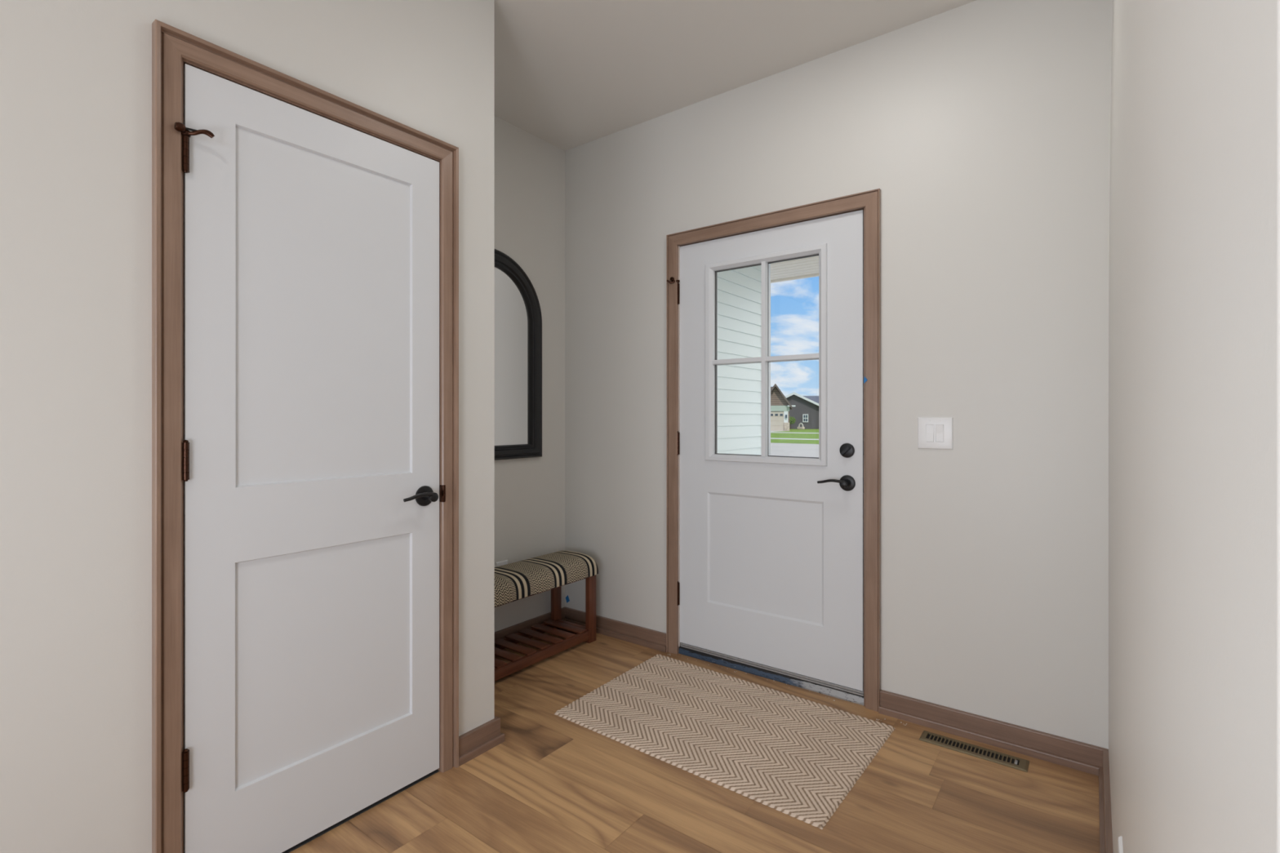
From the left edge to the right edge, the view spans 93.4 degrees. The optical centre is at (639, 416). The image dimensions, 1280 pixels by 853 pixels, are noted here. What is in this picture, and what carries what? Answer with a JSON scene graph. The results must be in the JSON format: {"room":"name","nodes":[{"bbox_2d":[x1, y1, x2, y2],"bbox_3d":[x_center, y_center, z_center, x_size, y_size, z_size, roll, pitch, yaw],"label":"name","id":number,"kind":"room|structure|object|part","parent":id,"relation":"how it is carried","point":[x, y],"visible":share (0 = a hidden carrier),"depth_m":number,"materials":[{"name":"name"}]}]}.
{"room":"entryway","nodes":[
{"label":"entryway","id":0,"kind":"room"},
{"bbox_2d":[0,0,494,852],"bbox_3d":[-1.320,-0.177,1.277,0.115,2.755,2.453,0,0,37],"label":"wall","id":1,"kind":"structure","parent":0,"point":[76,75],"depth_m":1.34,"materials":[{"name":"paint"}]},
{"bbox_2d":[151,18,458,852],"bbox_3d":[-0.928,0.139,1.774,0.143,2.122,0.837,0,0,37],"label":"door frame","id":2,"kind":"structure","parent":1,"relation":"attached to","point":[172,47],"depth_m":1.44,"materials":[{"name":"brown wood"}]},
{"bbox_3d":[-0.667,0.260,2.033,0.021,0.057,0.007,0,0,6],"label":"strike plate","id":3,"kind":"part","parent":2,"relation":"part of","materials":[{"name":"brown metal"}]},
{"bbox_2d":[173,63,439,852],"bbox_3d":[-0.889,0.164,1.731,0.095,2.043,0.738,0,0,37],"label":"door","id":4,"kind":"structure","parent":1,"relation":"in","point":[310,444],"depth_m":1.70,"materials":[{"name":"white paint"}]},
{"bbox_3d":[-1.080,-0.693,1.458,0.041,0.007,0.005,0,0,-45],"label":"stop rod","id":5,"kind":"part","parent":4,"relation":"part of","materials":[{"name":"black metal"}]},
{"bbox_3d":[-0.711,0.260,1.931,0.052,0.034,0.120,0,0,37],"label":"lever","id":6,"kind":"part","parent":4,"relation":"part of","materials":[{"name":"black metal"}]},
{"bbox_3d":[-0.706,0.262,1.984,0.012,0.067,0.067,0,0,37],"label":"lever handle","id":7,"kind":"part","parent":4,"relation":"part of","materials":[{"name":"black metal"}]},
{"bbox_2d":[458,716,504,766],"bbox_3d":[-1.256,1.156,1.245,0.026,0.087,2.480,0,0,37],"label":"baseboard","id":8,"kind":"structure","parent":1,"relation":"attached to","point":[480,740],"depth_m":2.15,"materials":[{"name":"brown wood"}]},
{"bbox_3d":[-1.250,1.186,1.240,0.011,0.028,2.480,0,0,37],"label":"shoe moulding","id":9,"kind":"part","parent":8,"relation":"part of","materials":[{"name":"brown wood"}]},
{"bbox_2d":[494,115,564,631],"bbox_3d":[-0.812,-0.177,3.131,0.120,2.755,1.122,0,0,37],"label":"wall","id":10,"kind":"structure","parent":0,"point":[530,170],"depth_m":3.35,"materials":[{"name":"paint"}]},
{"bbox_2d":[495,560,507,567],"bbox_3d":[-0.720,0.814,3.147,0.007,0.117,0.077,0,0,37],"label":"wall outlet","id":11,"kind":"object","parent":10,"relation":"attached to","point":[505,562],"visible":0.06,"depth_m":3.14,"materials":[{"name":"white plastic"}]},
{"bbox_2d":[494,248,542,460],"bbox_3d":[-0.758,-0.318,3.073,0.033,1.084,0.704,0,0,37],"label":"arched mirror","id":12,"kind":"object","parent":10,"relation":"attached to","point":[517,312],"visible":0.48,"depth_m":3.21,"materials":[{"name":"black glass"}]},
{"bbox_2d":[494,266,528,445],"bbox_3d":[-0.766,-0.312,3.079,0.003,0.930,0.538,0,0,37],"label":"mirror glass","id":13,"kind":"object","parent":12,"relation":"attached to","point":[511,294],"depth_m":3.19,"materials":[{"name":"white"}]},
{"bbox_2d":[494,607,564,639],"bbox_3d":[-0.759,1.156,3.079,0.026,0.087,1.070,0,0,37],"label":"baseboard","id":14,"kind":"structure","parent":10,"relation":"attached to","point":[500,634],"depth_m":3.26,"materials":[{"name":"brown wood"}]},
{"bbox_2d":[281,630,1099,852],"bbox_3d":[-0.891,1.274,-0.769,9.500,0.153,7.700,0,0,37],"label":"floor","id":15,"kind":"structure","parent":0,"point":[555,784],"depth_m":1.88,"materials":[{"name":"brown wood"}]},
{"bbox_2d":[494,550,598,680],"bbox_3d":[-0.615,0.971,2.965,0.312,0.458,0.910,0,0,37],"label":"bench","id":16,"kind":"object","parent":15,"relation":"on","point":[517,580],"visible":0.59,"depth_m":3.03,"materials":[{"name":"brown wood"}]},
{"bbox_3d":[-0.721,1.157,3.041,0.024,0.046,0.778,0,0,37],"label":"shelf rail","id":17,"kind":"part","parent":16,"relation":"part of","materials":[{"name":"brown wood"}]},
{"bbox_3d":[-0.513,1.157,2.885,0.024,0.046,0.778,0,0,37],"label":"shelf rail","id":18,"kind":"part","parent":16,"relation":"part of","materials":[{"name":"brown wood"}]},
{"bbox_3d":[-0.617,0.839,2.963,0.288,0.022,0.882,0,0,37],"label":"seat frame","id":19,"kind":"part","parent":16,"relation":"part of","materials":[{"name":"brown wood"}]},
{"bbox_2d":[494,550,598,606],"bbox_3d":[-0.615,0.793,2.965,0.312,0.101,0.910,0,0,37],"label":"seat cushion","id":20,"kind":"object","parent":16,"relation":"on","point":[517,580],"depth_m":2.96,"materials":[{"name":"fabric"}]},
{"bbox_3d":[-0.470,1.018,3.374,0.028,0.365,0.056,0,0,37],"label":"leg","id":21,"kind":"part","parent":16,"relation":"part of","materials":[{"name":"brown wood"}]},
{"bbox_3d":[-0.366,1.157,3.296,0.232,0.046,0.028,0,0,37],"label":"rail","id":22,"kind":"part","parent":16,"relation":"part of","materials":[{"name":"brown wood"}]},
{"bbox_3d":[-0.262,1.018,3.218,0.028,0.365,0.056,0,0,37],"label":"leg","id":23,"kind":"part","parent":16,"relation":"part of","materials":[{"name":"brown wood"}]},
{"bbox_2d":[554,653,895,829],"bbox_3d":[0.306,1.195,2.387,1.164,0.009,0.778,0,0,37],"label":"doormat","id":24,"kind":"object","parent":15,"relation":"on","point":[797,757],"visible":1,"depth_m":2.27,"materials":[{"name":"beige fabric"}]},
{"bbox_2d":[678,642,863,705],"bbox_3d":[0.605,1.173,2.835,0.918,0.054,0.142,0,0,37],"label":"threshold","id":25,"kind":"object","parent":15,"relation":"on","point":[827,688],"visible":0.67,"depth_m":2.74,"materials":[{"name":"metal"}]},
{"bbox_2d":[919,730,1029,772],"bbox_3d":[1.194,1.196,2.166,0.340,0.006,0.080,0,0,37],"label":"floor vent","id":26,"kind":"object","parent":15,"relation":"in","point":[1004,759],"visible":1,"depth_m":2.16,"materials":[{"name":"gold metal"}]},
{"bbox_2d":[494,0,976,151],"bbox_3d":[-0.885,-1.655,-0.761,9.500,0.200,7.720,0,0,37],"label":"ceiling","id":27,"kind":"structure","parent":0,"point":[569,74],"depth_m":2.55,"materials":[{"name":"white paint"}]},
{"bbox_2d":[717,265,761,455],"bbox_3d":[0.362,-0.075,4.646,0.113,3.150,2.440,0,0,37],"label":"wall","id":28,"kind":"structure","parent":0,"point":[740,290],"depth_m":5.22,"materials":[{"name":"white plastic"}]},
{"bbox_2d":[770,255,818,283],"bbox_3d":[2.425,-1.560,3.556,9.600,0.320,3.160,0,0,37],"label":"ceiling","id":29,"kind":"structure","parent":0,"point":[804,268],"depth_m":5.83,"materials":[{"name":"beige"}]},
{"bbox_2d":[564,0,1112,749],"bbox_3d":[2.344,-0.177,1.528,7.091,2.755,0.150,0,0,37],"label":"wall","id":30,"kind":"structure","parent":0,"point":[982,127],"depth_m":2.32,"materials":[{"name":"paint"}]},
{"bbox_2d":[565,595,569,603],"bbox_3d":[-0.422,1.064,3.514,0.033,0.048,0.001,0,0,37],"label":"tape","id":31,"kind":"object","parent":30,"relation":"attached to","point":[566,597],"visible":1,"depth_m":3.51,"materials":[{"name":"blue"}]},
{"bbox_2d":[666,209,863,691],"bbox_3d":[0.542,0.141,2.798,0.962,2.006,0.114,0,0,37],"label":"door","id":32,"kind":"structure","parent":30,"relation":"in","point":[771,547],"depth_m":2.74,"materials":[{"name":"white paint"}]},
{"bbox_3d":[0.819,0.280,2.551,0.126,0.034,0.052,0,0,37],"label":"lever","id":33,"kind":"part","parent":32,"relation":"part of","materials":[{"name":"black metal"}]},
{"bbox_3d":[0.874,0.281,2.545,0.067,0.067,0.012,0,0,37],"label":"lever handle","id":34,"kind":"part","parent":32,"relation":"part of","materials":[{"name":"black metal"}]},
{"bbox_2d":[666,188,880,712],"bbox_3d":[0.600,0.138,2.820,1.046,2.125,0.162,0,0,37],"label":"door frame","id":35,"kind":"structure","parent":30,"relation":"attached to","point":[869,202],"depth_m":2.50,"materials":[{"name":"brown wood"}]},
{"bbox_2d":[564,606,1108,776],"bbox_3d":[0.557,1.156,2.762,2.511,0.087,0.026,0,0,37],"label":"baseboard","id":36,"kind":"structure","parent":30,"relation":"attached to","point":[1062,751],"depth_m":2.26,"materials":[{"name":"brown wood"}]},
{"bbox_2d":[917,417,953,449],"bbox_3d":[1.141,0.064,2.333,0.125,0.122,0.010,0,0,37],"label":"light switch","id":37,"kind":"object","parent":30,"relation":"attached to","point":[933,433],"visible":1,"depth_m":2.33,"materials":[{"name":"white plastic"}]},
{"bbox_2d":[1108,0,1279,852],"bbox_3d":[0.919,-0.177,1.060,0.115,2.755,2.331,0,0,37],"label":"wall","id":38,"kind":"structure","parent":0,"point":[1194,282],"depth_m":0.30,"materials":[{"name":"paint"}]},
{"bbox_2d":[1098,750,1113,852],"bbox_3d":[0.864,1.156,1.104,0.026,0.087,2.275,0,0,37],"label":"baseboard","id":39,"kind":"structure","parent":38,"relation":"attached to","point":[1104,798],"depth_m":1.75,"materials":[{"name":"brown wood"}]},
{"bbox_3d":[0.854,1.186,1.104,0.011,0.028,2.264,0,0,37],"label":"shoe moulding","id":40,"kind":"part","parent":39,"relation":"part of","materials":[{"name":"brown wood"}]},
{"bbox_2d":[1117,835,1123,852],"bbox_3d":[0.820,0.795,1.029,0.007,0.117,0.077,0,0,37],"label":"wall outlet","id":41,"kind":"object","parent":38,"relation":"attached to","point":[1120,850],"visible":1,"depth_m":1.04,"materials":[{"name":"white plastic"}]},
{"label":"outside","id":42,"kind":"structure","parent":0,"visible":0},
{"bbox_2d":[770,439,818,444],"bbox_3d":[13.591,1.595,34.700,140.000,0.110,5.400,0,0,37],"label":"lawn","id":43,"kind":"structure","parent":42,"point":[774,441],"depth_m":37.76,"materials":[{"name":"green plant"}]},
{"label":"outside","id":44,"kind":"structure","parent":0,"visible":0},
{"bbox_2d":[770,429,818,439],"bbox_3d":[40.193,1.600,70.061,140.000,0.100,79.700,0,0,37],"label":"lawn","id":45,"kind":"structure","parent":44,"point":[775,435],"depth_m":51.75,"materials":[{"name":"green plant"}]},
{"bbox_2d":[770,383,795,431],"bbox_3d":[12.321,-1.020,68.813,10.250,5.140,6.150,0,0,12],"label":"house","id":46,"kind":"structure","parent":45,"relation":"on","point":[780,406],"depth_m":65.58,"materials":[{"name":"brown"}]},
{"bbox_3d":[13.556,0.515,65.956,4.250,2.070,0.070,0,0,12],"label":"garage door","id":47,"kind":"part","parent":46,"relation":"part of","materials":[{"name":"beige"}]},
{"bbox_2d":[789,416,795,429],"bbox_3d":[18.537,0.758,74.156,1.238,1.588,1.258,0,0,37],"label":"young tree","id":48,"kind":"object","parent":45,"relation":"on","point":[792,420],"visible":0.66,"depth_m":73.86,"materials":[{"name":"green plant"}]},
{"bbox_2d":[797,422,804,429],"bbox_3d":[19.588,1.153,73.361,0.760,0.795,0.600,0,0,37],"label":"ornament","id":49,"kind":"object","parent":45,"relation":"on","point":[798,427],"visible":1,"depth_m":73.21,"materials":[{"name":"concrete"}]},
{"bbox_2d":[784,391,818,429],"bbox_3d":[25.049,-0.755,79.719,18.500,4.610,11.550,0,0,12],"label":"house","id":50,"kind":"structure","parent":45,"relation":"on","point":[806,410],"depth_m":75.34,"materials":[{"name":"grey"}]},
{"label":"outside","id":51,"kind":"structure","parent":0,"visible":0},
{"bbox_2d":[770,442,818,457],"bbox_3d":[5.896,1.600,24.471,140.000,0.100,20.200,0,0,37],"label":"road","id":52,"kind":"structure","parent":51,"point":[800,450],"depth_m":27.84,"materials":[{"name":"concrete"}]},
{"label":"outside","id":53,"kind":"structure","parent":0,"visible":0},
{"bbox_2d":[770,437,818,439],"bbox_3d":[15.725,1.590,37.537,140.000,0.120,1.700,0,0,37],"label":"sidewalk","id":54,"kind":"structure","parent":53,"point":[771,437],"depth_m":41.67,"materials":[{"name":"concrete"}]},
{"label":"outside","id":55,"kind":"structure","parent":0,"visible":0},
{"bbox_2d":[770,431,818,433],"bbox_3d":[26.441,1.545,48.621,36.200,0.010,2.500,0,0,37],"label":"driveway","id":56,"kind":"structure","parent":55,"point":[771,432],"depth_m":56.52,"materials":[{"name":"concrete"}]}
]}

